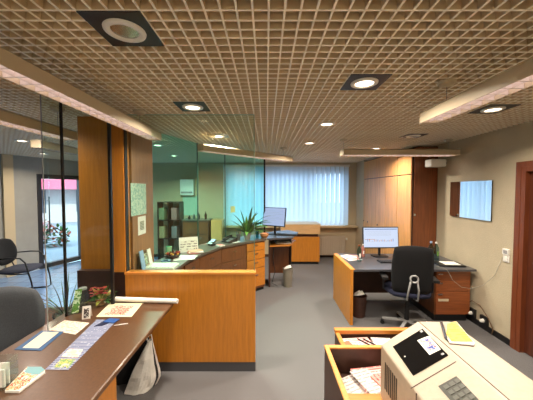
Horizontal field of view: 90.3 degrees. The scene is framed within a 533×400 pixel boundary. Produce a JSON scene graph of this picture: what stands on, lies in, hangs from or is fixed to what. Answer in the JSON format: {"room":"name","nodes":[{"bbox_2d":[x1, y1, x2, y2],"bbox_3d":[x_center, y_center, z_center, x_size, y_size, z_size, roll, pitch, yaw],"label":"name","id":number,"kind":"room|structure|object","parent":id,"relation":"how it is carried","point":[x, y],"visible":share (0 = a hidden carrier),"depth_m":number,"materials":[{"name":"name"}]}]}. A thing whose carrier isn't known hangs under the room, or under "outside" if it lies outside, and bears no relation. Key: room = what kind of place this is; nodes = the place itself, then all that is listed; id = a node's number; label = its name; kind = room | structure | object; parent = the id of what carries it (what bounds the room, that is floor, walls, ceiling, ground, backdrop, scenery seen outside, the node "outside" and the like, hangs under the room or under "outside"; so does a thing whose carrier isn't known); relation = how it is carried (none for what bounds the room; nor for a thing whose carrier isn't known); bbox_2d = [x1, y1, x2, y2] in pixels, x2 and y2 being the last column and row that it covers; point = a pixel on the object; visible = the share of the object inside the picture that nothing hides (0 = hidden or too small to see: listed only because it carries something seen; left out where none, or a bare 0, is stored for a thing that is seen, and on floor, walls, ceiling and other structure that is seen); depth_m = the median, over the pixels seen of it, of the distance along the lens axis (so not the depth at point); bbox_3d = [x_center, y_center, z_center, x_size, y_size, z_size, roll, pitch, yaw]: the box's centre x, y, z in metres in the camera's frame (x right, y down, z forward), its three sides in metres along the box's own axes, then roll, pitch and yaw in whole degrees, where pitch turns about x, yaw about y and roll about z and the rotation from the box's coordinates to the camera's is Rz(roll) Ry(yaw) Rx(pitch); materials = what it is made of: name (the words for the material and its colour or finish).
{"room":"open-plan office","nodes":[
{"label":"open-plan office","id":0,"kind":"room"},
{"bbox_2d":[0,154,78,277],"bbox_3d":[-6.497,0.373,2.985,0.150,2.630,9.250,1,2,23],"label":"wall","id":1,"kind":"structure","parent":0,"point":[25,168],"depth_m":5.81,"materials":[{"name":"paint"}]},
{"bbox_2d":[1,154,16,277],"bbox_3d":[-5.332,0.328,5.490,0.060,2.530,0.170,1,2,23],"label":"trim","id":2,"kind":"structure","parent":1,"relation":"attached to","point":[7,173],"depth_m":5.46,"materials":[{"name":"beige paint"}]},
{"bbox_2d":[36,174,80,268],"bbox_3d":[-4.983,0.478,6.426,0.164,2.160,0.955,1,2,23],"label":"door","id":3,"kind":"structure","parent":1,"relation":"in","point":[38,176],"depth_m":6.13,"materials":[{"name":"grey metal"}]},
{"bbox_2d":[77,116,109,268],"bbox_3d":[-1.705,-0.066,2.684,0.350,1.530,0.050,0,2,0],"label":"wooden column","id":4,"kind":"structure","parent":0,"point":[92,131],"depth_m":2.66,"materials":[{"name":"brown wood"}]},
{"bbox_2d":[123,129,129,271],"bbox_3d":[-1.449,-0.064,2.627,0.180,1.530,0.084,0,2,11],"label":"trim","id":5,"kind":"structure","parent":4,"relation":"attached to","point":[124,131],"depth_m":2.59,"materials":[{"name":"black plastic"}]},
{"bbox_2d":[77,267,132,302],"bbox_3d":[-1.633,1.199,2.702,0.495,1.000,0.110,0,2,0],"label":"wall","id":6,"kind":"structure","parent":0,"point":[90,278],"depth_m":2.63,"materials":[{"name":"brown wood"}]},
{"bbox_2d":[111,124,130,271],"bbox_3d":[-1.438,-0.063,2.607,0.125,1.530,0.105,0,2,0],"label":"wall pier","id":7,"kind":"object","parent":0,"point":[117,137],"visible":0.57,"depth_m":2.56,"materials":[{"name":"brown wood"}]},
{"bbox_2d":[128,132,153,269],"bbox_3d":[-1.415,0.423,2.988,0.070,2.530,0.500,0,2,0],"label":"wall","id":8,"kind":"structure","parent":0,"point":[140,148],"depth_m":2.90,"materials":[{"name":"beige paint"}]},
{"bbox_2d":[130,183,145,215],"bbox_3d":[-1.378,-0.008,2.862,0.002,0.340,0.340,0,2,0],"label":"notice sheet","id":9,"kind":"object","parent":8,"relation":"attached to","point":[138,191],"visible":1,"depth_m":2.85,"materials":[{"name":"paper"}]},
{"bbox_2d":[138,215,145,235],"bbox_3d":[-1.378,0.280,2.933,0.003,0.200,0.180,0,2,0],"label":"notice","id":10,"kind":"object","parent":8,"relation":"attached to","point":[141,220],"visible":1,"depth_m":2.92,"materials":[{"name":"white paper"}]},
{"bbox_2d":[152,163,355,253],"bbox_3d":[-0.965,0.213,7.213,7.570,2.630,0.200,0,2,0],"label":"wall","id":11,"kind":"structure","parent":0,"point":[166,176],"depth_m":7.10,"materials":[{"name":"paint"}]},
{"bbox_2d":[180,179,194,194],"bbox_3d":[-2.100,-0.335,7.030,0.360,0.420,0.125,0,2,0],"label":"wall box","id":12,"kind":"object","parent":11,"relation":"attached to","point":[187,186],"visible":1,"depth_m":6.97,"materials":[{"name":"white paint"}]},
{"bbox_2d":[183,196,196,214],"bbox_3d":[-2.050,0.152,7.100,0.380,0.520,0.020,0,2,0],"label":"pinboard","id":13,"kind":"object","parent":11,"relation":"attached to","point":[190,202],"visible":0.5,"depth_m":7.09,"materials":[{"name":"green"}]},
{"bbox_2d":[224,171,357,227],"bbox_3d":[0.600,-0.024,7.059,3.560,1.485,0.350,0,2,0],"label":"window","id":14,"kind":"structure","parent":11,"relation":"in","point":[334,225],"depth_m":6.91,"materials":[{"name":"white paint"}]},
{"bbox_2d":[223,165,349,224],"bbox_3d":[0.520,-0.129,6.990,3.320,1.590,0.068,0,2,0],"label":"vertical blind","id":15,"kind":"object","parent":14,"relation":"attached to","point":[295,188],"visible":0.77,"depth_m":6.98,"materials":[{"name":"white fabric"}]},
{"bbox_2d":[0,0,532,162],"bbox_3d":[-2.790,-0.889,2.918,11.220,0.098,8.300,0,2,0],"label":"ceiling","id":16,"kind":"structure","parent":0,"point":[286,64],"depth_m":1.60,"materials":[{"name":"beige"}]},
{"bbox_2d":[0,106,77,140],"bbox_3d":[-1.860,-0.665,1.701,0.130,0.260,1.650,0,2,0],"label":"hanging lamp","id":17,"kind":"object","parent":16,"relation":"hanging from","point":[7,118],"visible":0.92,"depth_m":2.09,"materials":[{"name":"beige metal"}]},
{"bbox_2d":[30,136,77,154],"bbox_3d":[-2.550,-0.722,3.225,0.130,0.260,0.600,0,2,0],"label":"hanging lamp","id":18,"kind":"object","parent":16,"relation":"hanging from","point":[49,146],"visible":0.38,"depth_m":3.10,"materials":[{"name":"beige"}]},
{"bbox_2d":[0,46,160,139],"bbox_3d":[-1.175,-0.699,1.870,0.130,0.205,1.870,0,2,0],"label":"hanging lamp","id":19,"kind":"object","parent":16,"relation":"hanging from","point":[14,68],"visible":1,"depth_m":1.50,"materials":[{"name":"beige metal"}]},
{"bbox_2d":[76,11,163,45],"bbox_3d":[-0.646,-0.774,1.210,0.260,0.028,0.260,0,2,0],"label":"recessed light","id":20,"kind":"object","parent":16,"relation":"in","point":[119,28],"visible":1,"depth_m":1.18,"materials":[{"name":"black metal"}]},
{"bbox_2d":[173,102,209,110],"bbox_3d":[-0.646,-0.816,2.322,0.260,0.028,0.260,0,2,0],"label":"recessed light","id":21,"kind":"object","parent":16,"relation":"in","point":[184,106],"visible":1,"depth_m":2.29,"materials":[{"name":"black plastic"}]},
{"bbox_2d":[197,134,292,161],"bbox_3d":[-0.215,-0.768,4.039,0.130,0.230,1.839,2,3,44],"label":"hanging lamp","id":22,"kind":"object","parent":16,"relation":"hanging from","point":[208,148],"visible":0.99,"depth_m":3.81,"materials":[{"name":"beige"}]},
{"bbox_2d":[340,74,392,89],"bbox_3d":[0.664,-0.796,1.799,0.260,0.028,0.260,0,2,0],"label":"recessed light","id":23,"kind":"object","parent":16,"relation":"in","point":[355,81],"visible":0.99,"depth_m":1.77,"materials":[{"name":"black plastic"}]},
{"bbox_2d":[340,139,460,156],"bbox_3d":[1.898,-0.757,3.824,1.685,0.235,0.190,0,2,0],"label":"hanging lamp","id":24,"kind":"object","parent":16,"relation":"hanging from","point":[344,152],"visible":1,"depth_m":3.73,"materials":[{"name":"beige metal"}]},
{"bbox_2d":[399,134,426,137],"bbox_3d":[1.974,-0.863,3.566,0.260,0.028,0.260,0,2,0],"label":"recessed light","id":25,"kind":"object","parent":16,"relation":"in","point":[407,135],"visible":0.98,"depth_m":3.54,"materials":[{"name":"black metal"}]},
{"bbox_2d":[420,56,532,123],"bbox_3d":[1.215,-0.658,1.136,0.130,0.230,1.720,0,2,0],"label":"hanging lamp","id":26,"kind":"object","parent":16,"relation":"hanging from","point":[519,77],"visible":1,"depth_m":1.46,"materials":[{"name":"beige metal"}]},
{"bbox_2d":[467,104,520,113],"bbox_3d":[2.039,-0.819,2.388,0.260,0.028,0.260,0,2,0],"label":"recessed light","id":27,"kind":"object","parent":16,"relation":"in","point":[492,108],"visible":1,"depth_m":2.36,"materials":[{"name":"black metal"}]},
{"bbox_2d":[0,257,532,399],"bbox_3d":[-2.615,1.712,3.017,11.570,0.050,8.300,0,2,0],"label":"floor","id":28,"kind":"structure","parent":0,"point":[294,324],"depth_m":3.28,"materials":[{"name":"grey carpet"}]},
{"bbox_2d":[0,286,45,351],"bbox_3d":[-2.036,1.219,1.933,0.626,0.999,0.623,-1,3,-31],"label":"upholstered chair","id":29,"kind":"object","parent":28,"relation":"on","point":[22,309],"visible":0.44,"depth_m":2.16,"materials":[{"name":"grey fabric"}]},
{"bbox_2d":[0,238,51,288],"bbox_3d":[-4.225,1.142,4.565,0.634,0.974,0.564,-1,2,-14],"label":"chair","id":30,"kind":"object","parent":28,"relation":"on","point":[8,250],"visible":0.94,"depth_m":4.52,"materials":[{"name":"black fabric"}]},
{"bbox_2d":[44,307,68,324],"bbox_3d":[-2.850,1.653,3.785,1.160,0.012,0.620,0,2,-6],"label":"planter","id":31,"kind":"object","parent":28,"relation":"on","point":[50,318],"visible":0.02,"depth_m":3.84,"materials":[{"name":"black plastic"}]},
{"bbox_2d":[42,274,75,319],"bbox_3d":[-2.318,1.242,3.072,0.980,0.887,0.873,-2,3,-39],"label":"grass plant","id":32,"kind":"object","parent":28,"relation":"on","point":[58,313],"visible":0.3,"depth_m":3.11,"materials":[{"name":"green plant"}]},
{"bbox_2d":[0,302,173,399],"bbox_3d":[-1.302,1.363,1.658,0.865,0.750,1.710,0,2,0],"label":"desk","id":33,"kind":"object","parent":28,"relation":"on","point":[93,376],"visible":0.73,"depth_m":1.67,"materials":[{"name":"brown wood"}]},
{"bbox_2d":[0,362,9,387],"bbox_3d":[-1.430,0.927,1.426,0.100,0.140,0.100,0,2,-6],"label":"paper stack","id":34,"kind":"object","parent":33,"relation":"on","point":[4,366],"visible":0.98,"depth_m":1.43,"materials":[{"name":"white paper"}]},
{"bbox_2d":[5,367,44,392],"bbox_3d":[-1.333,0.987,1.461,0.136,0.015,0.185,0,2,0],"label":"magazine","id":35,"kind":"object","parent":33,"relation":"on","point":[29,375],"visible":1,"depth_m":1.45,"materials":[{"name":"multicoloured paper"}]},
{"bbox_2d":[8,375,33,387],"bbox_3d":[-1.324,0.981,1.432,0.085,0.001,0.097,0,2,0],"label":"picture","id":36,"kind":"object","parent":35,"relation":"on","point":[22,381],"depth_m":1.43},
{"bbox_2d":[14,331,63,350],"bbox_3d":[-1.573,0.978,1.850,0.206,0.004,0.243,0,2,0],"label":"folder","id":37,"kind":"object","parent":33,"relation":"on","point":[38,342],"visible":1,"depth_m":1.83,"materials":[{"name":"blue"}]},
{"bbox_2d":[50,320,88,334],"bbox_3d":[-1.507,0.973,2.031,0.277,0.001,0.162,0,2,11],"label":"paper sheet","id":38,"kind":"object","parent":33,"relation":"on","point":[71,327],"visible":1,"depth_m":2.04,"materials":[{"name":"white paper"}]},
{"bbox_2d":[71,289,81,313],"bbox_3d":[-1.632,0.869,2.269,0.120,0.192,0.070,-1,2,-29],"label":"holder","id":39,"kind":"object","parent":33,"relation":"on","point":[77,296],"visible":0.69,"depth_m":2.27,"materials":[{"name":"clear plastic"}]},
{"bbox_2d":[40,94,114,329],"bbox_3d":[-1.577,0.079,2.215,0.139,1.775,0.528,1,2,28],"label":"glass screen","id":40,"kind":"object","parent":33,"relation":"on","point":[109,142],"visible":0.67,"depth_m":2.19,"materials":[{"name":"black glass"}]},
{"bbox_2d":[45,319,113,369],"bbox_3d":[-1.265,0.979,1.845,0.171,0.003,0.618,0,2,-5],"label":"desk calendar","id":41,"kind":"object","parent":33,"relation":"on","point":[82,344],"visible":0.98,"depth_m":1.76,"materials":[{"name":"purple paper"}]},
{"bbox_2d":[54,359,74,367],"bbox_3d":[-1.222,0.987,1.603,0.107,0.001,0.084,0,2,0],"label":"picture","id":42,"kind":"object","parent":41,"relation":"on","point":[59,363],"depth_m":1.60},
{"bbox_2d":[94,318,119,326],"bbox_3d":[-1.254,0.966,2.087,0.117,0.006,0.133,0,2,10],"label":"fan","id":43,"kind":"object","parent":41,"relation":"on","point":[109,320],"visible":1,"depth_m":2.10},
{"bbox_2d":[82,305,91,318],"bbox_3d":[-1.476,0.919,2.180,0.060,0.101,0.052,-1,2,-17],"label":"tent card","id":44,"kind":"object","parent":33,"relation":"on","point":[86,310],"visible":1,"depth_m":2.16,"materials":[{"name":"white paper"}]},
{"bbox_2d":[85,285,116,305],"bbox_3d":[-1.522,0.879,2.439,0.256,0.159,0.244,-2,3,-44],"label":"flowering plant","id":45,"kind":"object","parent":33,"relation":"on","point":[100,298],"visible":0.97,"depth_m":2.42,"materials":[{"name":"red plant"}]},
{"bbox_2d":[96,303,141,316],"bbox_3d":[-1.286,0.961,2.328,0.338,0.002,0.272,0,2,0],"label":"flyer","id":46,"kind":"object","parent":33,"relation":"on","point":[117,309],"visible":0.93,"depth_m":2.31,"materials":[{"name":"beige paper"}]},
{"bbox_2d":[104,305,132,314],"bbox_3d":[-1.284,0.961,2.319,0.189,0.001,0.183,0,2,0],"label":"picture","id":47,"kind":"object","parent":46,"relation":"on","point":[114,309],"depth_m":2.31},
{"bbox_2d":[115,297,178,303],"bbox_3d":[-1.120,0.933,2.472,0.600,0.044,0.044,0,2,5],"label":"paper roll","id":48,"kind":"object","parent":33,"relation":"on","point":[117,299],"visible":0.92,"depth_m":2.46,"materials":[{"name":"white paper"}]},
{"bbox_2d":[116,337,148,384],"bbox_3d":[-1.270,1.462,2.504,0.300,0.489,0.100,-1,2,-17],"label":"dark satchel","id":49,"kind":"object","parent":28,"relation":"on","point":[123,377],"visible":0.19,"depth_m":2.46,"materials":[{"name":"black fabric"}]},
{"bbox_2d":[124,334,160,394],"bbox_3d":[-1.124,1.472,2.402,0.304,0.471,0.160,-1,2,-29],"label":"bag","id":50,"kind":"object","parent":28,"relation":"on","point":[146,373],"visible":0.98,"depth_m":2.37,"materials":[{"name":"grey fabric"}]},
{"bbox_2d":[157,201,183,259],"bbox_3d":[-2.480,0.791,6.885,0.560,1.500,0.340,0,2,0],"label":"shelf rack","id":51,"kind":"object","parent":28,"relation":"on","point":[169,203],"visible":0.58,"depth_m":6.79,"materials":[{"name":"black wood"}]},
{"bbox_2d":[159,225,166,237],"bbox_3d":[-2.680,0.821,6.876,0.140,0.300,0.220,0,2,0],"label":"storage box","id":52,"kind":"object","parent":51,"relation":"on","point":[162,229],"visible":1,"depth_m":6.77,"materials":[{"name":"green"}]},
{"bbox_2d":[159,208,166,219],"bbox_3d":[-2.680,0.352,6.858,0.140,0.300,0.220,0,2,0],"label":"storage box","id":53,"kind":"object","parent":51,"relation":"on","point":[162,211],"visible":0.98,"depth_m":6.75,"materials":[{"name":"green"}]},
{"bbox_2d":[171,225,178,237],"bbox_3d":[-2.360,0.821,6.876,0.140,0.300,0.220,0,2,0],"label":"storage box","id":54,"kind":"object","parent":51,"relation":"on","point":[174,229],"visible":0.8,"depth_m":6.77,"materials":[{"name":"grey"}]},
{"bbox_2d":[171,208,178,219],"bbox_3d":[-2.360,0.352,6.858,0.140,0.300,0.220,0,2,0],"label":"storage box","id":55,"kind":"object","parent":51,"relation":"on","point":[174,211],"visible":0.84,"depth_m":6.75,"materials":[{"name":"grey cardboard"}]},
{"bbox_2d":[124,270,255,370],"bbox_3d":[-0.745,1.201,2.640,1.280,1.000,0.086,0,2,0],"label":"partition","id":56,"kind":"object","parent":28,"relation":"on","point":[212,324],"depth_m":2.60,"materials":[{"name":"brown wood"}]},
{"bbox_2d":[127,114,254,270],"bbox_3d":[-0.738,-0.061,2.579,1.244,1.527,0.010,0,2,0],"label":"glass screen","id":57,"kind":"object","parent":56,"relation":"on","point":[127,114],"visible":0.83,"depth_m":2.56,"materials":[{"name":"green"}]},
{"bbox_2d":[181,218,212,244],"bbox_3d":[-1.780,1.017,6.853,0.700,1.050,0.420,0,2,0],"label":"sideboard","id":58,"kind":"object","parent":28,"relation":"on","point":[189,226],"visible":0.53,"depth_m":6.64,"materials":[{"name":"wood"}]},
{"bbox_2d":[153,234,265,290],"bbox_3d":[-0.748,1.183,4.069,0.727,0.930,2.953,1,2,26],"label":"reception counter","id":59,"kind":"object","parent":28,"relation":"on","point":[239,255],"depth_m":4.31,"materials":[{"name":"wood"}]},
{"bbox_2d":[139,248,152,269],"bbox_3d":[-1.324,0.650,2.927,0.078,0.221,0.280,0,2,0],"label":"rack","id":60,"kind":"object","parent":59,"relation":"on","point":[145,260],"visible":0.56,"depth_m":2.90,"materials":[{"name":"clear plastic"}]},
{"bbox_2d":[145,263,178,269],"bbox_3d":[-1.160,0.741,2.955,0.310,0.036,0.210,0,2,0],"label":"document tray","id":61,"kind":"object","parent":59,"relation":"on","point":[154,266],"visible":0.82,"depth_m":2.89,"materials":[{"name":"white paper"}]},
{"bbox_2d":[164,250,180,258],"bbox_3d":[-1.200,0.701,3.389,0.210,0.085,0.210,0,2,0],"label":"fruit bowl","id":62,"kind":"object","parent":59,"relation":"on","point":[175,254],"visible":0.99,"depth_m":3.37,"materials":[{"name":"red"}]},
{"bbox_2d":[173,255,196,260],"bbox_3d":[-1.041,0.738,3.398,0.306,0.007,0.256,0,2,-9],"label":"paper stack","id":63,"kind":"object","parent":59,"relation":"on","point":[181,257],"visible":0.89,"depth_m":3.39,"materials":[{"name":"white paper"}]},
{"bbox_2d":[179,236,197,252],"bbox_3d":[-1.114,0.628,3.779,0.260,0.202,0.124,-1,2,-24],"label":"paper","id":64,"kind":"object","parent":59,"relation":"on","point":[185,243],"visible":0.83,"depth_m":3.74,"materials":[{"name":"white paper"}]},
{"bbox_2d":[180,240,196,250],"bbox_3d":[-1.099,0.629,3.745,0.230,0.170,0.046,-1,2,-24],"label":"print","id":65,"kind":"object","parent":64,"relation":"attached to","point":[185,245],"depth_m":3.74},
{"bbox_2d":[197,143,198,245],"bbox_3d":[-1.070,-0.084,4.120,0.016,1.598,0.016,0,2,0],"label":"post","id":66,"kind":"object","parent":59,"relation":"on","point":[197,143],"visible":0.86,"depth_m":4.12,"materials":[{"name":"teal"}]},
{"bbox_2d":[153,234,265,269],"bbox_3d":[-0.748,0.735,4.052,0.727,0.035,2.953,1,2,26],"label":"countertop","id":67,"kind":"structure","parent":59,"relation":"on","point":[207,249],"depth_m":4.01,"materials":[{"name":"stone"}]},
{"bbox_2d":[211,219,224,240],"bbox_3d":[-1.250,1.023,6.838,0.280,1.040,0.410,0,2,0],"label":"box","id":68,"kind":"object","parent":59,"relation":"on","point":[217,225],"visible":0.39,"depth_m":6.63,"materials":[{"name":"yellow wood"}]},
{"bbox_2d":[224,155,225,236],"bbox_3d":[-0.720,-0.103,4.609,0.016,1.598,0.016,0,2,0],"label":"post","id":69,"kind":"object","parent":59,"relation":"on","point":[224,155],"visible":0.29,"depth_m":4.60,"materials":[{"name":"teal"}]},
{"bbox_2d":[222,235,237,242],"bbox_3d":[-0.620,0.651,4.448,0.180,0.104,0.201,2,3,40],"label":"telephone","id":70,"kind":"object","parent":59,"relation":"on","point":[229,239],"visible":1,"depth_m":4.43,"materials":[{"name":"black plastic"}]},
{"bbox_2d":[234,208,269,239],"bbox_3d":[-0.262,0.402,4.596,0.720,0.590,0.618,-1,2,-29],"label":"potted plant","id":71,"kind":"object","parent":59,"relation":"on","point":[247,227],"visible":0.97,"depth_m":4.58,"materials":[{"name":"green plant"}]},
{"bbox_2d":[266,230,297,286],"bbox_3d":[0.320,1.137,5.289,0.679,0.930,1.013,0,2,0],"label":"table","id":72,"kind":"object","parent":28,"relation":"on","point":[282,257],"visible":0.73,"depth_m":5.42,"materials":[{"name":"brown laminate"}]},
{"bbox_2d":[262,207,286,234],"bbox_3d":[0.163,0.410,5.200,0.500,0.529,0.190,1,3,31],"label":"computer monitor","id":73,"kind":"object","parent":72,"relation":"on","point":[276,217],"visible":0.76,"depth_m":5.15,"materials":[{"name":"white plastic"}]},
{"bbox_2d":[270,239,295,246],"bbox_3d":[0.330,0.832,5.210,0.539,0.025,0.748,0,2,0],"label":"shelf","id":74,"kind":"object","parent":72,"relation":"attached to","point":[272,242],"depth_m":4.94,"materials":[{"name":"brown wood"}]},
{"bbox_2d":[275,239,291,243],"bbox_3d":[0.321,0.798,5.109,0.300,0.050,0.230,0,2,-6],"label":"paper tray","id":75,"kind":"object","parent":72,"relation":"on","point":[279,241],"visible":0.89,"depth_m":5.13,"materials":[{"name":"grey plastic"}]},
{"bbox_2d":[283,265,292,287],"bbox_3d":[0.400,1.412,4.957,0.200,0.405,0.200,0,2,0],"label":"waste bin","id":76,"kind":"object","parent":28,"relation":"on","point":[288,270],"visible":1,"depth_m":4.89,"materials":[{"name":"brown"}]},
{"bbox_2d":[280,221,320,263],"bbox_3d":[0.825,1.056,6.620,0.950,0.990,0.530,0,2,0],"label":"base cabinet","id":77,"kind":"object","parent":28,"relation":"on","point":[306,248],"visible":0.65,"depth_m":6.39,"materials":[{"name":"brown wood"}]},
{"bbox_2d":[319,236,347,254],"bbox_3d":[1.580,1.243,6.974,1.160,0.590,0.075,0,2,0],"label":"radiator","id":78,"kind":"object","parent":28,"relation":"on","point":[329,245],"visible":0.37,"depth_m":6.94,"materials":[{"name":"white paint"}]},
{"bbox_2d":[353,290,366,317],"bbox_3d":[1.320,1.475,3.798,0.231,0.365,0.231,0,2,0],"label":"waste bin","id":79,"kind":"object","parent":28,"relation":"on","point":[359,297],"visible":0.79,"depth_m":3.72,"materials":[{"name":"brown plastic"}]},
{"bbox_2d":[324,327,408,399],"bbox_3d":[0.771,1.373,1.348,0.767,0.754,1.390,0,2,0],"label":"base cabinet","id":80,"kind":"object","parent":28,"relation":"on","point":[339,358],"visible":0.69,"depth_m":1.77,"materials":[{"name":"brown wood"}]},
{"bbox_2d":[342,374,364,392],"bbox_3d":[0.545,1.143,1.544,0.200,0.030,0.290,-1,2,-26],"label":"paper","id":81,"kind":"object","parent":80,"relation":"in","point":[351,384],"visible":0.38,"depth_m":1.61,"materials":[{"name":"white paper"}]},
{"bbox_2d":[350,366,380,392],"bbox_3d":[0.665,1.108,1.643,0.210,0.012,0.200,0,2,-9],"label":"pad","id":82,"kind":"object","parent":81,"relation":"on","point":[374,370],"visible":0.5,"depth_m":1.72,"materials":[{"name":"white paper"}]},
{"bbox_2d":[349,368,380,392],"bbox_3d":[0.620,1.097,1.603,0.120,0.006,0.220,-1,2,-18],"label":"pad","id":83,"kind":"object","parent":82,"relation":"on","point":[362,375],"visible":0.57,"depth_m":1.61,"materials":[{"name":"white paper"}]},
{"bbox_2d":[370,373,380,386],"bbox_3d":[0.740,1.094,1.562,0.140,0.016,0.200,-1,2,-20],"label":"pad","id":84,"kind":"object","parent":82,"relation":"on","point":[377,377],"visible":0.25,"depth_m":1.61,"materials":[{"name":"white paper"}]},
{"bbox_2d":[343,337,372,344],"bbox_3d":[0.660,1.044,1.909,0.200,0.030,0.130,0,2,-6],"label":"pad","id":85,"kind":"object","parent":80,"relation":"in","point":[354,341],"visible":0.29,"depth_m":1.94,"materials":[{"name":"white paper"}]},
{"bbox_2d":[370,337,389,344],"bbox_3d":[0.840,1.042,1.909,0.140,0.030,0.130,0,2,6],"label":"pad","id":86,"kind":"object","parent":80,"relation":"in","point":[378,341],"visible":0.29,"depth_m":1.94,"materials":[{"name":"white paper"}]},
{"bbox_2d":[380,321,532,399],"bbox_3d":[0.748,0.810,0.946,0.365,0.386,0.770,0,2,0],"label":"machine","id":87,"kind":"object","parent":80,"relation":"on","point":[418,363],"visible":0.99,"depth_m":1.05,"materials":[{"name":"beige plastic"}]},
{"bbox_2d":[384,362,396,399],"bbox_3d":[0.572,0.848,1.221,0.003,0.130,0.116,0,2,0],"label":"vent","id":88,"kind":"object","parent":87,"relation":"attached to","point":[390,377],"depth_m":1.22,"materials":[{"name":"beige plastic"}]},
{"bbox_2d":[420,338,437,351],"bbox_3d":[0.712,0.633,1.163,0.034,0.023,0.087,0,2,0],"label":"picture","id":89,"kind":"object","parent":87,"relation":"on","point":[426,344],"depth_m":1.16},
{"bbox_2d":[446,321,474,346],"bbox_3d":[0.857,0.605,1.218,0.104,0.007,0.228,1,2,16],"label":"notepad","id":90,"kind":"object","parent":87,"relation":"on","point":[456,335],"visible":0.98,"depth_m":1.17,"materials":[{"name":"yellow paper"}]},
{"bbox_2d":[363,147,437,253],"bbox_3d":[2.590,0.344,5.461,0.440,2.500,2.172,0,2,0],"label":"wardrobe","id":91,"kind":"object","parent":28,"relation":"on","point":[400,192],"visible":0.62,"depth_m":4.62,"materials":[{"name":"brown wood"}]},
{"bbox_2d":[333,253,476,324],"bbox_3d":[1.945,1.276,3.956,1.670,0.752,0.884,0,2,0],"label":"office desk","id":92,"kind":"object","parent":28,"relation":"on","point":[349,277],"visible":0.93,"depth_m":3.92,"materials":[{"name":"brown wood"}]},
{"bbox_2d":[341,255,360,260],"bbox_3d":[1.310,0.889,4.098,0.292,0.010,0.350,0,2,0],"label":"paper stack","id":93,"kind":"object","parent":92,"relation":"on","point":[348,257],"visible":1,"depth_m":4.08,"materials":[{"name":"white paper"}]},
{"bbox_2d":[362,227,398,256],"bbox_3d":[1.799,0.658,4.213,0.570,0.468,0.190,0,2,-2],"label":"computer monitor","id":94,"kind":"object","parent":92,"relation":"on","point":[372,237],"visible":0.98,"depth_m":4.17,"materials":[{"name":"black plastic"}]},
{"bbox_2d":[434,261,465,266],"bbox_3d":[2.560,0.898,3.736,0.340,0.024,0.240,0,2,6],"label":"paper","id":95,"kind":"object","parent":92,"relation":"on","point":[439,263],"visible":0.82,"depth_m":3.67,"materials":[{"name":"white paper"}]},
{"bbox_2d":[379,246,439,326],"bbox_3d":[1.830,1.104,3.445,0.650,1.130,0.632,1,2,14],"label":"swivel chair","id":96,"kind":"object","parent":28,"relation":"on","point":[412,267],"visible":0.91,"depth_m":3.21,"materials":[{"name":"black fabric"}]},
{"bbox_2d":[409,272,470,320],"bbox_3d":[2.530,1.300,3.947,0.480,0.705,0.730,0,2,0],"label":"drawer unit","id":97,"kind":"object","parent":28,"relation":"on","point":[448,301],"visible":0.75,"depth_m":3.60,"materials":[{"name":"brown wood"}]},
{"bbox_2d":[355,160,367,253],"bbox_3d":[2.610,0.277,6.845,0.420,2.530,0.540,0,2,0],"label":"wall","id":98,"kind":"structure","parent":0,"point":[360,179],"depth_m":6.84,"materials":[{"name":"paint"}]},
{"bbox_2d":[433,120,532,338],"bbox_3d":[2.870,0.373,2.966,0.100,2.630,8.300,0,2,0],"label":"wall","id":99,"kind":"structure","parent":0,"point":[493,155],"depth_m":3.38,"materials":[{"name":"beige paint"}]},
{"bbox_2d":[425,159,446,167],"bbox_3d":[2.680,-0.578,4.171,0.280,0.120,0.180,0,2,0],"label":"wall lamp","id":100,"kind":"object","parent":99,"relation":"attached to","point":[431,163],"depth_m":4.08,"materials":[{"name":"white paint"}]},
{"bbox_2d":[450,180,492,220],"bbox_3d":[2.808,-0.003,3.672,0.017,0.510,0.740,0,2,0],"label":"wall mirror","id":101,"kind":"object","parent":99,"relation":"attached to","point":[468,199],"visible":1,"depth_m":3.60,"materials":[{"name":"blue mirror"}]},
{"bbox_2d":[468,307,476,318],"bbox_3d":[2.783,1.535,3.610,0.075,0.120,0.110,0,2,0],"label":"wall socket","id":102,"kind":"object","parent":99,"relation":"attached to","point":[472,313],"visible":0.92,"depth_m":3.58,"materials":[{"name":"black plastic"}]},
{"bbox_2d":[479,314,488,326],"bbox_3d":[2.783,1.552,3.411,0.075,0.120,0.110,0,2,0],"label":"wall socket","id":103,"kind":"object","parent":99,"relation":"attached to","point":[483,319],"visible":0.96,"depth_m":3.39,"materials":[{"name":"black plastic"}]},
{"bbox_2d":[466,314,509,345],"bbox_3d":[2.812,1.574,5.103,0.015,0.070,4.120,0,2,0],"label":"baseboard","id":104,"kind":"structure","parent":99,"relation":"attached to","point":[496,334],"depth_m":3.32,"materials":[{"name":"black plastic"}]},
{"bbox_2d":[510,160,532,356],"bbox_3d":[2.857,0.651,2.511,0.125,2.110,0.990,0,2,0],"label":"door","id":105,"kind":"structure","parent":99,"relation":"in","point":[521,326],"depth_m":2.91,"materials":[{"name":"brown wood"}]},
{"label":"outside","id":106,"kind":"structure","parent":0,"visible":0},
{"bbox_2d":[0,203,339,278],"bbox_3d":[0.000,1.278,17.060,80.000,0.040,46.000,0,2,0],"label":"ground","id":107,"kind":"structure","parent":106,"point":[53,253],"depth_m":9.08,"materials":[{"name":"grey concrete"}]},
{"bbox_2d":[43,223,70,247],"bbox_3d":[-7.247,1.181,8.986,1.248,0.764,0.913,0,2,0],"label":"shrub","id":108,"kind":"object","parent":107,"relation":"on","point":[58,239],"visible":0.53,"depth_m":8.94,"materials":[{"name":"green plant"}]},
{"bbox_2d":[42,179,76,223],"bbox_3d":[-13.600,-2.222,16.469,14.000,7.000,6.214,-2,3,-35],"label":"neighbouring building","id":109,"kind":"structure","parent":107,"relation":"on","point":[52,187],"depth_m":15.29,"materials":[{"name":"grey"}]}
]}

